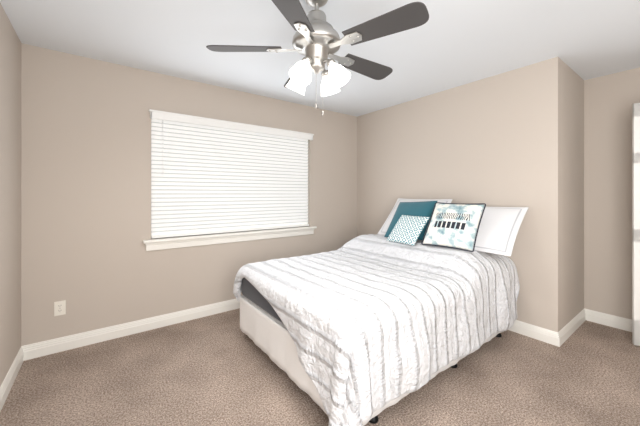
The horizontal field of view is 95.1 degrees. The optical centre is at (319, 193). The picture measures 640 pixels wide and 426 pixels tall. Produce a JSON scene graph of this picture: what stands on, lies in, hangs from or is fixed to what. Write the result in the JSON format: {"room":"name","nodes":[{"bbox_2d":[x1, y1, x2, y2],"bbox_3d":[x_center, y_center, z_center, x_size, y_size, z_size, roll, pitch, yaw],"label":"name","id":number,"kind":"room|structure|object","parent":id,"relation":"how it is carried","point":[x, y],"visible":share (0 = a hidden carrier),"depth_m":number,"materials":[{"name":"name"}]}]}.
{"room":"bedroom","nodes":[
{"label":"bedroom","id":0,"kind":"room"},
{"bbox_2d":[0,3,20,386],"bbox_3d":[-1.002,0.062,0.405,0.150,2.440,4.500,0,0,-37],"label":"wall","id":1,"kind":"structure","parent":0,"point":[10,194],"depth_m":1.95,"materials":[{"name":"beige paint"}]},
{"bbox_2d":[0,345,27,411],"bbox_3d":[-0.990,1.226,0.527,0.015,0.112,4.320,0,0,-37],"label":"baseboard","id":2,"kind":"structure","parent":1,"relation":"attached to","point":[22,355],"depth_m":1.97,"materials":[{"name":"white wood"}]},
{"bbox_2d":[21,43,356,345],"bbox_3d":[-0.568,0.062,3.641,4.735,2.440,0.150,0,0,-37],"label":"wall","id":3,"kind":"structure","parent":0,"point":[86,184],"depth_m":2.61,"materials":[{"name":"beige paint"}]},
{"bbox_2d":[54,300,65,315],"bbox_3d":[-2.114,0.930,2.378,0.070,0.114,0.008,0,0,-37],"label":"outlet","id":4,"kind":"object","parent":3,"relation":"attached to","point":[59,307],"visible":1,"depth_m":2.38,"materials":[{"name":"white plastic"}]},
{"bbox_2d":[28,299,239,359],"bbox_3d":[-0.852,1.226,3.324,3.540,0.112,0.015,0,0,-37],"label":"baseboard","id":5,"kind":"structure","parent":3,"relation":"attached to","point":[78,340],"depth_m":2.63,"materials":[{"name":"white wood"}]},
{"bbox_2d":[151,122,151,232],"bbox_3d":[-0.933,-0.173,3.416,1.840,1.210,0.050,0,0,-37],"label":"window","id":6,"kind":"structure","parent":3,"relation":"in","point":[151,181],"depth_m":2.85,"materials":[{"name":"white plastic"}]},
{"bbox_2d":[145,229,313,250],"bbox_3d":[-0.856,0.498,3.313,1.940,0.077,0.028,0,0,-37],"label":"apron","id":7,"kind":"object","parent":3,"relation":"attached to","point":[189,243],"visible":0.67,"depth_m":3.16,"materials":[{"name":"white wood"}]},
{"bbox_2d":[151,119,308,237],"bbox_3d":[-0.885,-0.174,3.352,1.828,1.200,0.074,0,0,-37],"label":"window blinds","id":8,"kind":"object","parent":3,"relation":"attached to","point":[208,180],"visible":0.83,"depth_m":3.22,"materials":[{"name":"white plastic"}]},
{"bbox_2d":[149,109,313,139],"bbox_3d":[-0.847,-0.746,3.301,1.880,0.080,0.058,0,0,-37],"label":"valance","id":9,"kind":"object","parent":8,"relation":"attached to","point":[171,116],"visible":1,"depth_m":3.14,"materials":[{"name":"white"}]},
{"bbox_2d":[143,226,316,243],"bbox_3d":[-0.875,0.446,3.338,1.980,0.028,0.145,0,0,-37],"label":"window sill","id":10,"kind":"structure","parent":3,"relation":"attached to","point":[155,240],"depth_m":3.12,"materials":[{"name":"white wood"}]},
{"bbox_2d":[0,308,639,425],"bbox_3d":[0.785,1.332,1.843,4.735,0.100,4.650,0,0,-37],"label":"floor","id":11,"kind":"structure","parent":0,"point":[221,369],"depth_m":1.95,"materials":[{"name":"beige carpet"}]},
{"bbox_2d":[233,198,528,425],"bbox_3d":[0.495,0.669,2.614,2.237,1.226,1.710,0,0,-37],"label":"bed","id":12,"kind":"object","parent":11,"relation":"on","point":[412,295],"visible":1,"depth_m":2.05,"materials":[{"name":"white fabric"}]},
{"bbox_2d":[0,0,639,116],"bbox_3d":[0.785,-1.208,1.843,4.735,0.100,4.650,0,0,-37],"label":"ceiling","id":13,"kind":"structure","parent":0,"point":[448,44],"depth_m":2.20,"materials":[{"name":"white paint"}]},
{"bbox_2d":[206,0,428,115],"bbox_3d":[0.019,-0.804,1.724,1.153,0.708,1.206,0,0,-37],"label":"ceiling fan","id":14,"kind":"object","parent":13,"relation":"hanging from","point":[317,41],"visible":1,"depth_m":1.61,"materials":[{"name":"silver metal"}]},
{"bbox_2d":[357,57,583,331],"bbox_3d":[1.628,0.062,3.692,0.865,2.440,2.410,0,0,-37],"label":"wall","id":15,"kind":"structure","parent":0,"point":[513,138],"depth_m":2.82,"materials":[{"name":"beige paint"}]},
{"bbox_2d":[508,320,563,346],"bbox_3d":[1.290,1.226,3.409,0.015,0.112,2.395,0,0,-37],"label":"baseboard","id":16,"kind":"structure","parent":15,"relation":"attached to","point":[542,334],"depth_m":2.57,"materials":[{"name":"white wood"}]},
{"bbox_2d":[560,308,587,341],"bbox_3d":[2.347,1.226,2.714,0.840,0.112,0.015,0,0,-37],"label":"baseboard","id":17,"kind":"structure","parent":15,"relation":"attached to","point":[579,319],"depth_m":2.74,"materials":[{"name":"white wood"}]},
{"bbox_2d":[584,67,639,319],"bbox_3d":[3.386,0.062,2.199,0.150,2.440,2.090,0,0,-37],"label":"wall","id":18,"kind":"structure","parent":0,"point":[610,100],"depth_m":2.84,"materials":[{"name":"beige paint"}]},
{"bbox_2d":[588,309,631,331],"bbox_3d":[3.266,1.226,2.221,0.015,0.112,1.910,0,0,-37],"label":"baseboard","id":19,"kind":"structure","parent":18,"relation":"attached to","point":[618,322],"depth_m":2.82,"materials":[{"name":"white wood"}]},
{"bbox_2d":[632,103,639,345],"bbox_3d":[2.982,0.255,2.292,0.770,2.030,0.179,0,0,27],"label":"door","id":20,"kind":"structure","parent":18,"relation":"in","point":[635,223],"depth_m":2.45,"materials":[{"name":"white paint"}]}
]}

